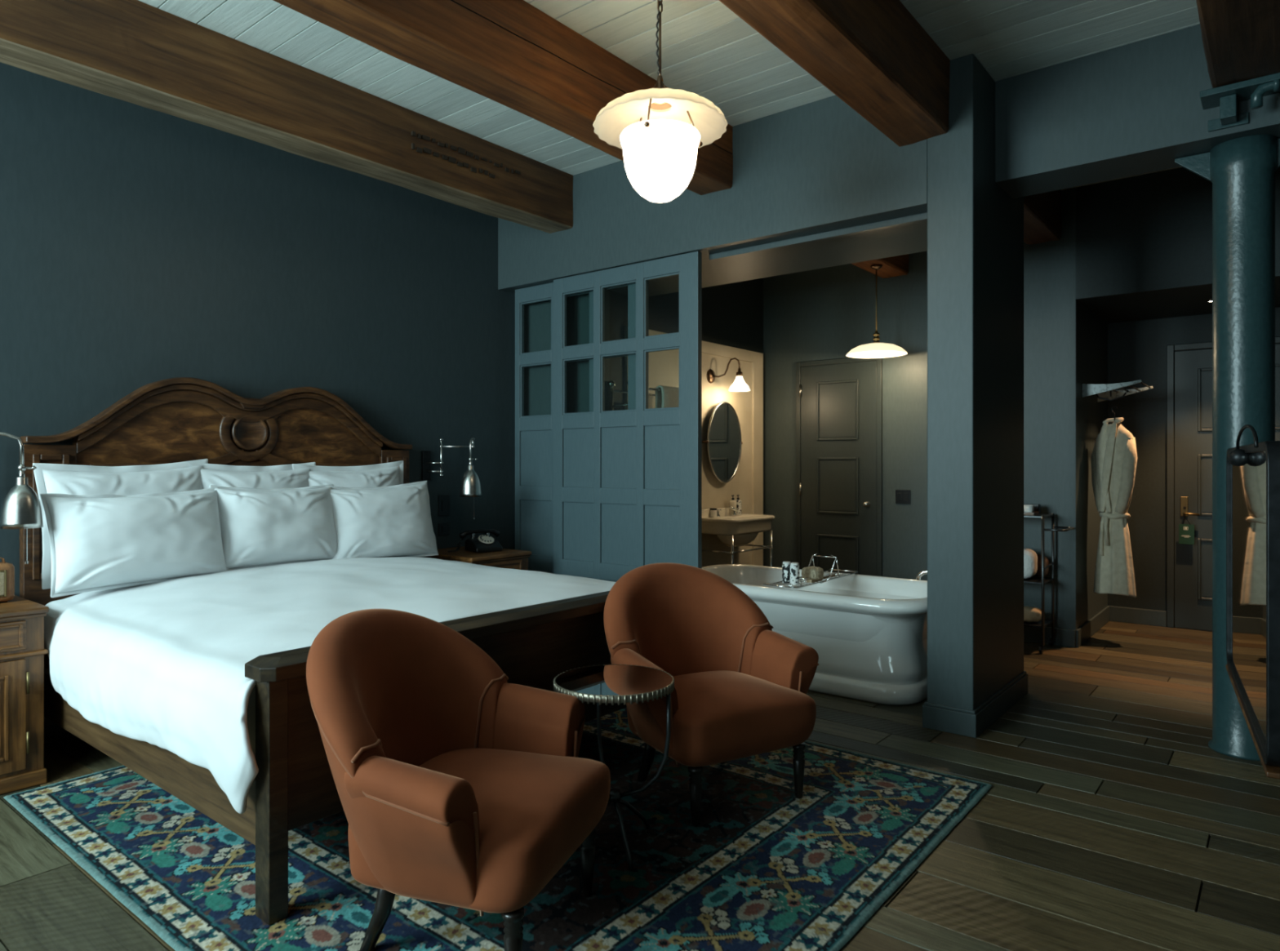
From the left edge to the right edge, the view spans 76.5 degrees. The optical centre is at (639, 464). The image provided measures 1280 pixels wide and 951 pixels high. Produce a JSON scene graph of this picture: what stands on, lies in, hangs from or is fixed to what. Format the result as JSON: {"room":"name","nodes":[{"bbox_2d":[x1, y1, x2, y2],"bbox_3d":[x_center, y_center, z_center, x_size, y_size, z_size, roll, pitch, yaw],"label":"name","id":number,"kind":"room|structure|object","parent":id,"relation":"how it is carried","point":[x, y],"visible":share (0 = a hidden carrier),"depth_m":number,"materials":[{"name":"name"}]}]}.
{"room":"hotel room","nodes":[
{"label":"hotel room","id":0,"kind":"room"},
{"bbox_2d":[0,62,515,596],"bbox_3d":[-3.130,-0.345,3.821,0.180,3.390,6.640,0,0,39],"label":"wall","id":1,"kind":"structure","parent":0,"point":[140,246],"depth_m":4.64,"materials":[{"name":"paint"}]},
{"bbox_2d":[0,431,44,564],"bbox_3d":[-2.886,0.140,3.489,0.595,0.580,0.292,0,0,19],"label":"wall lamp","id":2,"kind":"object","parent":1,"relation":"attached to","point":[21,507],"visible":1,"depth_m":3.45,"materials":[{"name":"silver metal"}]},
{"bbox_2d":[438,494,448,515],"bbox_3d":[-1.405,0.295,5.816,0.012,0.150,0.090,0,0,39],"label":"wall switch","id":3,"kind":"object","parent":1,"relation":"attached to","point":[443,500],"visible":1,"depth_m":5.81,"materials":[{"name":"black plastic"}]},
{"bbox_2d":[438,522,448,535],"bbox_3d":[-1.405,0.465,5.816,0.012,0.090,0.090,0,0,39],"label":"wall outlet","id":4,"kind":"object","parent":1,"relation":"attached to","point":[443,528],"visible":1,"depth_m":5.81,"materials":[{"name":"black plastic"}]},
{"bbox_2d":[421,435,481,519],"bbox_3d":[-1.278,0.090,5.678,0.443,0.579,0.233,0,0,25],"label":"wall lamp","id":5,"kind":"object","parent":1,"relation":"attached to","point":[470,486],"visible":1,"depth_m":5.57,"materials":[{"name":"silver metal"}]},
{"bbox_2d":[524,289,609,416],"bbox_3d":[-0.641,-0.345,6.184,0.943,3.390,0.158,0,0,39],"label":"wall","id":6,"kind":"structure","parent":0,"point":[537,316],"depth_m":6.14,"materials":[{"name":"paint"}]},
{"bbox_2d":[0,621,1279,950],"bbox_3d":[1.173,1.400,2.938,8.050,0.100,10.250,0,0,39],"label":"floor","id":7,"kind":"structure","parent":0,"point":[1108,820],"depth_m":2.97,"materials":[{"name":"brown wood"}]},
{"bbox_2d":[0,595,48,795],"bbox_3d":[-2.907,0.975,3.419,0.650,0.750,0.532,0,0,39],"label":"nightstand","id":8,"kind":"object","parent":7,"relation":"on","point":[22,651],"visible":0.91,"depth_m":3.37,"materials":[{"name":"brown wood"}]},
{"bbox_2d":[0,557,14,602],"bbox_3d":[-2.847,0.495,3.478,0.125,0.210,0.250,0,0,39],"label":"radio","id":9,"kind":"object","parent":8,"relation":"on","point":[6,569],"visible":1,"depth_m":3.52,"materials":[{"name":"beige leather"}]},
{"bbox_2d":[0,572,4,595],"bbox_3d":[-2.804,0.515,3.438,0.005,0.100,0.180,0,0,39],"label":"speaker grille","id":10,"kind":"object","parent":9,"relation":"attached to","point":[2,574],"depth_m":3.50,"materials":[{"name":"fabric"}]},
{"bbox_2d":[422,546,531,570],"bbox_3d":[-1.157,0.975,5.598,0.650,0.750,0.532,0,0,39],"label":"nightstand","id":11,"kind":"object","parent":7,"relation":"on","point":[505,558],"visible":0.15,"depth_m":5.44,"materials":[{"name":"brown wood"}]},
{"bbox_2d":[447,528,502,552],"bbox_3d":[-1.128,0.526,5.575,0.421,0.148,0.190,0,0,-37],"label":"telephone","id":12,"kind":"object","parent":11,"relation":"on","point":[485,543],"visible":1,"depth_m":5.58,"materials":[{"name":"black plastic"}]},
{"bbox_2d":[3,707,992,950],"bbox_3d":[-0.548,1.341,3.338,3.087,0.008,2.632,0,0,39],"label":"rug","id":13,"kind":"object","parent":7,"relation":"on","point":[764,867],"visible":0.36,"depth_m":2.73,"materials":[{"name":"fabric"}]},
{"bbox_2d":[19,377,626,924],"bbox_3d":[-1.334,0.440,3.944,2.451,1.820,2.208,0,0,39],"label":"bed","id":14,"kind":"object","parent":13,"relation":"on","point":[179,419],"visible":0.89,"depth_m":3.43,"materials":[{"name":"brown wood"}]},
{"bbox_2d":[246,685,255,757],"bbox_3d":[-1.350,0.800,3.957,2.200,0.360,2.000,0,0,39],"label":"mattress","id":15,"kind":"object","parent":14,"relation":"on","point":[251,717],"visible":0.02,"depth_m":2.61,"materials":[{"name":"fabric"}]},
{"bbox_2d":[32,458,208,589],"bbox_3d":[-2.531,0.272,4.040,0.225,0.602,0.800,0,0,42],"label":"pillow","id":16,"kind":"object","parent":15,"relation":"on","point":[58,478],"visible":0.27,"depth_m":3.92,"materials":[{"name":"white fabric"}]},
{"bbox_2d":[187,462,315,488],"bbox_3d":[-2.141,0.262,4.540,0.204,0.550,0.720,0,0,40],"label":"pillow","id":17,"kind":"object","parent":15,"relation":"on","point":[283,476],"visible":0.34,"depth_m":4.49,"materials":[{"name":"white fabric"}]},
{"bbox_2d":[44,556,615,813],"bbox_3d":[-1.202,0.779,3.837,2.051,0.504,2.339,0,0,39],"label":"duvet","id":18,"kind":"object","parent":15,"relation":"on","point":[162,664],"visible":0.83,"depth_m":3.13,"materials":[{"name":"white fabric"}]},
{"bbox_2d":[40,487,229,597],"bbox_3d":[-2.353,0.347,3.840,0.274,0.458,0.776,0,0,35],"label":"pillow","id":19,"kind":"object","parent":18,"relation":"on","point":[98,542],"visible":0.98,"depth_m":3.70,"materials":[{"name":"white fabric"}]},
{"bbox_2d":[209,484,336,569],"bbox_3d":[-1.945,0.330,4.380,0.261,0.446,0.694,0,0,35],"label":"pillow","id":20,"kind":"object","parent":18,"relation":"on","point":[260,527],"visible":0.88,"depth_m":4.27,"materials":[{"name":"white fabric"}]},
{"bbox_2d":[325,480,438,559],"bbox_3d":[-1.541,0.347,4.847,0.272,0.488,0.740,0,0,40],"label":"pillow","id":21,"kind":"object","parent":18,"relation":"on","point":[392,521],"visible":0.76,"depth_m":4.75,"materials":[{"name":"white fabric"}]},
{"bbox_2d":[292,460,403,487],"bbox_3d":[-1.756,0.273,4.991,0.235,0.591,0.748,0,0,34],"label":"pillow","id":22,"kind":"object","parent":15,"relation":"on","point":[385,474],"visible":0.27,"depth_m":4.96,"materials":[{"name":"white fabric"}]},
{"bbox_2d":[306,608,610,950],"bbox_3d":[-0.538,0.898,2.380,0.784,0.894,0.871,0,0,18],"label":"armchair","id":23,"kind":"object","parent":13,"relation":"on","point":[458,784],"visible":1,"depth_m":2.21,"materials":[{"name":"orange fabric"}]},
{"bbox_2d":[553,664,674,870],"bbox_3d":[-0.091,1.046,2.850,0.424,0.587,0.423,0,0,39],"label":"side table","id":24,"kind":"object","parent":13,"relation":"on","point":[612,684],"visible":0.91,"depth_m":2.81,"materials":[{"name":"silver metal"}]},
{"bbox_2d":[555,664,672,695],"bbox_3d":[-0.091,0.763,2.850,0.410,0.019,0.410,0,0,39],"label":"tabletop","id":25,"kind":"object","parent":24,"relation":"on","point":[603,679],"depth_m":2.82,"materials":[{"name":"black glass"}]},
{"bbox_2d":[603,562,818,826],"bbox_3d":[0.266,0.898,3.408,0.871,0.894,0.784,0,0,-30],"label":"armchair","id":26,"kind":"object","parent":13,"relation":"on","point":[741,685],"visible":0.87,"depth_m":3.37,"materials":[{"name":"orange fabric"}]},
{"bbox_2d":[608,380,661,410],"bbox_3d":[0.130,0.367,6.231,0.230,1.965,0.950,0,0,39],"label":"towel stand","id":27,"kind":"object","parent":7,"relation":"on","point":[611,384],"visible":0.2,"depth_m":5.93,"materials":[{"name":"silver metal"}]},
{"bbox_2d":[654,385,679,408],"bbox_3d":[0.255,-0.380,6.259,0.084,0.436,0.375,0,0,39],"label":"towel","id":28,"kind":"object","parent":27,"relation":"hanging from","point":[668,397],"visible":0.3,"depth_m":6.16,"materials":[{"name":"white fabric"}]},
{"bbox_2d":[702,506,774,566],"bbox_3d":[0.871,0.862,7.226,0.400,0.977,0.740,0,0,39],"label":"washbasin","id":29,"kind":"object","parent":7,"relation":"on","point":[733,530],"visible":0.84,"depth_m":7.06,"materials":[{"name":"beige ceramic"}]},
{"bbox_2d":[710,507,716,516],"bbox_3d":[0.649,0.424,7.173,0.062,0.077,0.062,0,0,39],"label":"tumbler","id":30,"kind":"object","parent":29,"relation":"on","point":[713,510],"visible":1,"depth_m":7.15,"materials":[{"name":"glass"}]},
{"bbox_2d":[715,509,721,516],"bbox_3d":[0.688,0.432,7.181,0.058,0.066,0.058,0,0,-6],"label":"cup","id":31,"kind":"object","parent":29,"relation":"on","point":[717,510],"depth_m":7.17,"materials":[{"name":"silver metal"}]},
{"bbox_2d":[729,494,736,515],"bbox_3d":[0.852,0.371,7.434,0.064,0.183,0.064,0,0,-29],"label":"soap dispenser","id":32,"kind":"object","parent":29,"relation":"on","point":[732,503],"visible":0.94,"depth_m":7.41,"materials":[{"name":"white plastic"}]},
{"bbox_2d":[731,507,737,515],"bbox_3d":[0.857,0.432,7.392,0.058,0.066,0.058,0,0,-6],"label":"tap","id":33,"kind":"object","parent":29,"relation":"on","point":[733,513],"depth_m":7.38,"materials":[{"name":"silver metal"}]},
{"bbox_2d":[735,494,741,515],"bbox_3d":[0.906,0.371,7.493,0.064,0.183,0.064,0,0,-29],"label":"soap dispenser","id":34,"kind":"object","parent":29,"relation":"on","point":[738,500],"visible":0.88,"depth_m":7.46,"materials":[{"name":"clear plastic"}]},
{"bbox_2d":[702,513,774,535],"bbox_3d":[0.871,0.536,7.226,0.400,0.144,0.740,0,0,39],"label":"basin","id":35,"kind":"object","parent":29,"relation":"in","point":[724,524],"depth_m":7.03,"materials":[{"name":"beige ceramic"}]},
{"bbox_2d":[702,564,927,705],"bbox_3d":[1.073,1.049,5.281,1.860,0.602,0.980,0,0,39],"label":"bathtub","id":36,"kind":"object","parent":7,"relation":"on","point":[868,633],"visible":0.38,"depth_m":4.71,"materials":[{"name":"white ceramic"}]},
{"bbox_2d":[763,553,857,588],"bbox_3d":[1.146,0.670,5.223,0.278,0.157,0.930,0,0,39],"label":"caddy","id":37,"kind":"object","parent":36,"relation":"on","point":[825,572],"visible":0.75,"depth_m":5.25,"materials":[{"name":"silver metal"}]},
{"bbox_2d":[782,561,791,583],"bbox_3d":[0.916,0.673,5.061,0.058,0.130,0.058,0,0,39],"label":"bottle","id":38,"kind":"object","parent":37,"relation":"on","point":[786,565],"visible":0.91,"depth_m":5.04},
{"bbox_2d":[790,562,799,584],"bbox_3d":[0.954,0.673,5.005,0.058,0.130,0.058,0,0,39],"label":"bottle","id":39,"kind":"object","parent":37,"relation":"on","point":[794,566],"visible":1,"depth_m":4.98,"materials":[{"name":"white plastic"}]},
{"bbox_2d":[801,566,823,580],"bbox_3d":[1.094,0.694,5.149,0.125,0.089,0.147,0,0,39],"label":"sponge","id":40,"kind":"object","parent":37,"relation":"on","point":[810,572],"visible":0.92,"depth_m":5.10,"materials":[{"name":"beige"}]},
{"bbox_2d":[806,573,835,582],"bbox_3d":[1.166,0.728,5.194,0.035,0.020,0.360,0,0,39],"label":"bath brush","id":41,"kind":"object","parent":37,"relation":"on","point":[809,580],"visible":0.83,"depth_m":5.09,"materials":[{"name":"wood"}]},
{"bbox_2d":[915,569,927,580],"bbox_3d":[1.849,0.981,4.955,0.315,0.739,0.038,0,0,30],"label":"tap","id":42,"kind":"object","parent":36,"relation":"on","point":[922,572],"visible":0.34,"depth_m":5.00,"materials":[{"name":"silver metal"}]},
{"bbox_2d":[927,53,1023,710],"bbox_3d":[1.869,-0.345,4.476,0.230,3.390,0.980,0,0,39],"label":"wall pier","id":43,"kind":"object","parent":7,"relation":"on","point":[975,228],"visible":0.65,"depth_m":4.14,"materials":[{"name":"paint"}]},
{"bbox_2d":[922,671,1027,737],"bbox_3d":[1.869,1.285,4.476,0.266,0.130,1.016,0,0,39],"label":"baseboard","id":44,"kind":"object","parent":43,"relation":"attached to","point":[962,722],"visible":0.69,"depth_m":4.13,"materials":[{"name":"paint"}]},
{"bbox_2d":[1023,513,1074,653],"bbox_3d":[2.750,0.857,6.070,0.849,0.984,0.370,0,0,39],"label":"shelving unit","id":45,"kind":"object","parent":7,"relation":"on","point":[1044,622],"visible":0.48,"depth_m":5.86,"materials":[{"name":"grey metal"}]},
{"bbox_2d":[1023,547,1037,578],"bbox_3d":[2.756,0.727,6.019,0.344,0.228,0.201,0,0,39],"label":"folded towel","id":46,"kind":"object","parent":45,"relation":"on","point":[1030,557],"visible":0.3,"depth_m":5.88,"materials":[{"name":"white fabric"}]},
{"bbox_2d":[1023,511,1039,515],"bbox_3d":[2.802,0.358,5.958,0.200,0.022,0.150,0,0,39],"label":"serving tray","id":47,"kind":"object","parent":45,"relation":"on","point":[1033,513],"visible":0.48,"depth_m":5.86,"materials":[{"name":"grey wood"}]},
{"bbox_2d":[1023,504,1033,512],"bbox_3d":[2.827,0.326,5.907,0.066,0.060,0.080,0,0,5],"label":"cup","id":48,"kind":"object","parent":47,"relation":"on","point":[1027,508],"visible":0.98,"depth_m":5.87,"materials":[{"name":"white ceramic"}]},
{"bbox_2d":[1023,503,1040,514],"bbox_3d":[2.909,0.332,6.026,0.110,0.074,0.060,0,0,39],"label":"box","id":49,"kind":"object","parent":45,"relation":"on","point":[1037,508],"visible":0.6,"depth_m":5.99,"materials":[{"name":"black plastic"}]},
{"bbox_2d":[1023,606,1041,622],"bbox_3d":[2.829,1.097,5.948,0.234,0.111,0.167,0,0,39],"label":"folded towel","id":50,"kind":"object","parent":45,"relation":"on","point":[1031,614],"visible":0.41,"depth_m":5.86,"materials":[{"name":"beige fabric"}]},
{"bbox_2d":[1023,618,1053,627],"bbox_3d":[2.700,1.159,6.110,0.690,0.012,0.320,0,0,39],"label":"shelf","id":51,"kind":"object","parent":45,"relation":"attached to","point":[1038,624],"depth_m":5.86,"materials":[{"name":"black metal"}]},
{"bbox_2d":[1023,577,1053,584],"bbox_3d":[2.700,0.849,6.110,0.690,0.012,0.320,0,0,39],"label":"shelf","id":52,"kind":"object","parent":45,"relation":"attached to","point":[1037,580],"depth_m":5.88,"materials":[{"name":"black metal"}]},
{"bbox_2d":[1023,513,1053,518],"bbox_3d":[2.700,0.376,6.110,0.690,0.012,0.320,0,0,39],"label":"shelf","id":53,"kind":"object","parent":45,"relation":"attached to","point":[1042,516],"depth_m":5.86,"materials":[{"name":"grey metal"}]},
{"bbox_2d":[1032,554,1049,577],"bbox_3d":[2.947,0.753,6.026,0.179,0.176,0.101,0,0,39],"label":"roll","id":54,"kind":"object","parent":45,"relation":"on","point":[1038,574],"visible":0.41,"depth_m":5.97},
{"bbox_2d":[1174,134,1279,761],"bbox_3d":[2.841,-0.076,3.823,0.487,2.852,0.270,0,0,11],"label":"column","id":55,"kind":"structure","parent":7,"relation":"on","point":[1241,171],"depth_m":3.74,"materials":[{"name":"teal metal"}]},
{"bbox_2d":[1225,424,1279,779],"bbox_3d":[1.878,0.625,2.106,0.575,1.451,1.142,0,0,32],"label":"mirror","id":56,"kind":"object","parent":7,"relation":"on","point":[1252,666],"visible":1,"depth_m":1.99,"materials":[{"name":"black mirror"}]},
{"bbox_2d":[1229,451,1266,746],"bbox_3d":[1.667,0.306,2.225,0.008,0.693,1.096,0,0,32],"label":"mirror glass","id":57,"kind":"object","parent":56,"relation":"on","point":[1247,482],"depth_m":2.15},
{"bbox_2d":[566,277,763,413],"bbox_3d":[0.314,-0.345,7.051,0.160,3.390,2.710,0,0,39],"label":"wall","id":58,"kind":"structure","parent":0,"point":[732,313],"depth_m":7.24,"materials":[{"name":"paint"}]},
{"bbox_2d":[137,0,1199,190],"bbox_3d":[1.173,-2.090,2.938,8.050,0.100,10.250,0,0,39],"label":"ceiling","id":59,"kind":"structure","parent":0,"point":[708,51],"depth_m":3.95,"materials":[{"name":"white wood"}]},
{"bbox_2d":[0,0,573,233],"bbox_3d":[-2.526,-1.851,3.357,0.262,0.376,6.267,0,0,39],"label":"ceiling beam","id":60,"kind":"structure","parent":59,"relation":"attached to","point":[137,52],"depth_m":4.03,"materials":[{"name":"brown wood"}]},
{"bbox_2d":[273,0,733,195],"bbox_3d":[-1.498,-1.852,2.531,0.260,0.374,6.267,0,0,39],"label":"ceiling beam","id":61,"kind":"structure","parent":59,"relation":"attached to","point":[513,54],"depth_m":3.56,"materials":[{"name":"brown wood"}]},
{"bbox_2d":[592,0,728,203],"bbox_3d":[0.086,-1.580,3.461,0.575,0.918,0.575,0,0,39],"label":"pendant lamp","id":62,"kind":"object","parent":59,"relation":"hanging from","point":[660,131],"visible":1,"depth_m":3.38,"materials":[{"name":"white glass"}]},
{"bbox_2d":[719,0,950,146],"bbox_3d":[-0.506,-1.851,1.735,0.290,0.375,6.267,0,0,39],"label":"ceiling beam","id":63,"kind":"structure","parent":59,"relation":"attached to","point":[875,56],"depth_m":3.47,"materials":[{"name":"brown wood"}]},
{"bbox_2d":[852,253,908,278],"bbox_3d":[1.657,-1.852,6.461,0.255,0.374,1.946,0,0,39],"label":"ceiling beam","id":64,"kind":"structure","parent":59,"relation":"attached to","point":[898,265],"depth_m":6.96,"materials":[{"name":"brown wood"}]},
{"bbox_2d":[845,264,907,358],"bbox_3d":[1.986,-1.289,6.818,0.500,0.758,0.500,0,0,39],"label":"pendant lamp","id":65,"kind":"object","parent":64,"relation":"hanging from","point":[876,349],"visible":1,"depth_m":6.80,"materials":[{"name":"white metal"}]},
{"bbox_2d":[1023,189,1061,244],"bbox_3d":[2.566,-1.851,5.519,0.249,0.375,1.516,0,0,39],"label":"ceiling beam","id":66,"kind":"structure","parent":59,"relation":"attached to","point":[1042,211],"depth_m":5.76,"materials":[{"name":"brown wood"}]},
{"bbox_2d":[1195,0,1279,88],"bbox_3d":[0.665,-1.851,1.040,0.299,0.375,6.651,0,0,39],"label":"ceiling beam","id":67,"kind":"structure","parent":59,"relation":"attached to","point":[1241,38],"depth_m":3.18,"materials":[{"name":"brown wood"}]},
{"bbox_2d":[624,325,763,566],"bbox_3d":[0.544,0.130,7.174,0.045,2.440,2.070,0,0,39],"label":"wall","id":68,"kind":"structure","parent":0,"point":[747,482],"depth_m":7.52,"materials":[{"name":"beige paint"}]},
{"bbox_2d":[702,401,742,483],"bbox_3d":[0.751,-0.200,7.367,0.070,0.738,0.594,0,0,39],"label":"wall mirror","id":69,"kind":"object","parent":68,"relation":"attached to","point":[724,442],"visible":0.98,"depth_m":7.34,"materials":[{"name":"silver metal"}]},
{"bbox_2d":[702,507,742,518],"bbox_3d":[0.730,0.443,7.340,0.033,0.095,0.740,0,0,39],"label":"backsplash","id":70,"kind":"structure","parent":68,"relation":"attached to","point":[705,513],"depth_m":7.21,"materials":[{"name":"beige ceramic"}]},
{"bbox_2d":[706,357,750,391],"bbox_3d":[0.798,-0.808,7.286,0.381,0.296,0.193,0,0,11],"label":"wall sconce","id":71,"kind":"object","parent":68,"relation":"attached to","point":[739,384],"visible":1,"depth_m":7.24,"materials":[{"name":"white glass"}]},
{"bbox_2d":[497,94,927,296],"bbox_3d":[0.484,-1.690,5.556,3.283,0.700,0.930,0,0,39],"label":"wall","id":72,"kind":"structure","parent":0,"point":[820,166],"depth_m":4.89,"materials":[{"name":"paint"}]},
{"bbox_2d":[515,280,648,573],"bbox_3d":[-0.449,0.001,5.825,1.270,2.674,0.042,0,0,39],"label":"door","id":73,"kind":"structure","parent":72,"relation":"in","point":[534,434],"depth_m":6.07,"materials":[{"name":"wood"}]},
{"bbox_2d":[553,251,702,582],"bbox_3d":[-0.119,0.001,5.494,1.271,2.674,0.042,0,0,39],"label":"door","id":74,"kind":"structure","parent":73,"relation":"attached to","point":[628,483],"depth_m":5.43,"materials":[{"name":"wood"}]},
{"bbox_2d":[709,212,927,260],"bbox_3d":[1.010,-1.322,4.742,1.438,0.034,0.030,0,0,39],"label":"trim","id":75,"kind":"structure","parent":72,"relation":"attached to","point":[922,216],"depth_m":4.69,"materials":[{"name":"wood"}]},
{"bbox_2d":[763,250,927,580],"bbox_3d":[2.024,-0.345,7.512,2.250,3.390,0.150,0,0,39],"label":"wall","id":76,"kind":"structure","parent":0,"point":[824,313],"depth_m":7.42,"materials":[{"name":"paint"}]},
{"bbox_2d":[799,360,876,576],"bbox_3d":[1.818,0.206,7.529,0.763,2.275,0.079,0,0,39],"label":"door","id":77,"kind":"structure","parent":76,"relation":"in","point":[837,486],"depth_m":7.53,"materials":[{"name":"paint"}]},
{"bbox_2d":[795,357,882,576],"bbox_3d":[1.839,0.183,7.548,0.854,2.333,0.026,0,0,39],"label":"trim","id":78,"kind":"structure","parent":76,"relation":"attached to","point":[846,360],"depth_m":7.36,"materials":[{"name":"paint"}]},
{"bbox_2d":[895,489,911,504],"bbox_3d":[2.323,0.287,7.168,0.136,0.124,0.013,0,0,39],"label":"wall switch","id":79,"kind":"object","parent":76,"relation":"attached to","point":[902,496],"visible":1,"depth_m":7.17,"materials":[{"name":"black plastic"}]},
{"bbox_2d":[1023,187,1107,630],"bbox_3d":[3.361,-0.345,6.773,0.760,3.390,1.430,0,0,39],"label":"wall","id":80,"kind":"structure","parent":0,"point":[1065,343],"depth_m":6.10,"materials":[{"name":"paint"}]},
{"bbox_2d":[1023,626,1075,648],"bbox_3d":[2.907,1.285,6.208,0.760,0.130,0.018,0,0,39],"label":"baseboard","id":81,"kind":"structure","parent":80,"relation":"attached to","point":[1063,637],"depth_m":6.05,"materials":[{"name":"wood"}]},
{"bbox_2d":[1075,605,1109,648],"bbox_3d":[3.626,1.285,6.481,0.018,0.130,1.308,0,0,39],"label":"baseboard","id":82,"kind":"structure","parent":80,"relation":"attached to","point":[1090,628],"depth_m":6.37,"materials":[{"name":"wood"}]},
{"bbox_2d":[1082,379,1153,402],"bbox_3d":[3.700,-0.550,6.276,0.387,0.136,0.632,0,0,39],"label":"coat rack","id":83,"kind":"object","parent":80,"relation":"attached to","point":[1104,392],"visible":1,"depth_m":6.13,"materials":[{"name":"metal"}]},
{"label":"clothes hanger","id":84,"kind":"object","parent":83,"relation":"hanging from","visible":0},
{"bbox_2d":[1090,417,1137,597],"bbox_3d":[3.587,0.316,6.142,0.215,1.342,0.402,0,0,-13],"label":"bathrobe","id":85,"kind":"object","parent":84,"relation":"hanging from","point":[1113,458],"visible":1,"depth_m":6.06,"materials":[{"name":"beige fabric"}]},
{"bbox_2d":[995,23,1279,198],"bbox_3d":[3.689,-1.772,3.101,4.330,0.537,0.345,0,0,39],"label":"wall header","id":86,"kind":"structure","parent":0,"point":[1133,108],"depth_m":4.00,"materials":[{"name":"paint"}]},
{"bbox_2d":[1200,72,1279,132],"bbox_3d":[2.819,-1.599,3.471,0.690,0.137,0.164,0,0,39],"label":"iron bracket","id":87,"kind":"object","parent":86,"relation":"attached to","point":[1227,97],"visible":1,"depth_m":3.59,"materials":[{"name":"metal"}]},
{"bbox_2d":[1075,167,1279,323],"bbox_3d":[4.335,-1.629,5.990,1.740,0.823,1.430,0,0,39],"label":"wall","id":88,"kind":"structure","parent":0,"point":[1144,242],"depth_m":5.75,"materials":[{"name":"paint"}]},
{"bbox_2d":[1107,306,1279,631],"bbox_3d":[4.767,0.067,6.528,1.740,2.567,0.150,0,0,39],"label":"wall","id":89,"kind":"structure","parent":0,"point":[1136,349],"depth_m":6.83,"materials":[{"name":"paint"}]},
{"bbox_2d":[1109,605,1166,626],"bbox_3d":[4.204,1.285,6.870,0.428,0.130,0.022,0,0,39],"label":"baseboard","id":90,"kind":"structure","parent":89,"relation":"attached to","point":[1117,614],"depth_m":6.85,"materials":[{"name":"wood"}]},
{"bbox_2d":[1166,336,1279,627],"bbox_3d":[4.773,0.181,6.410,1.033,2.338,0.026,0,0,39],"label":"trim","id":91,"kind":"structure","parent":89,"relation":"attached to","point":[1171,349],"depth_m":6.71,"materials":[{"name":"paint"}]},
{"bbox_2d":[1174,343,1279,631],"bbox_3d":[4.755,0.206,6.387,0.923,2.275,0.083,0,0,39],"label":"door","id":92,"kind":"structure","parent":89,"relation":"in","point":[1193,368],"depth_m":6.61,"materials":[{"name":"paint"}]},
{"bbox_2d":[1178,514,1194,544],"bbox_3d":[4.445,0.518,6.600,0.104,0.264,0.005,0,0,39],"label":"door sign","id":93,"kind":"object","parent":92,"relation":"hanging from","point":[1186,531],"visible":1,"depth_m":6.60,"materials":[{"name":"green"}]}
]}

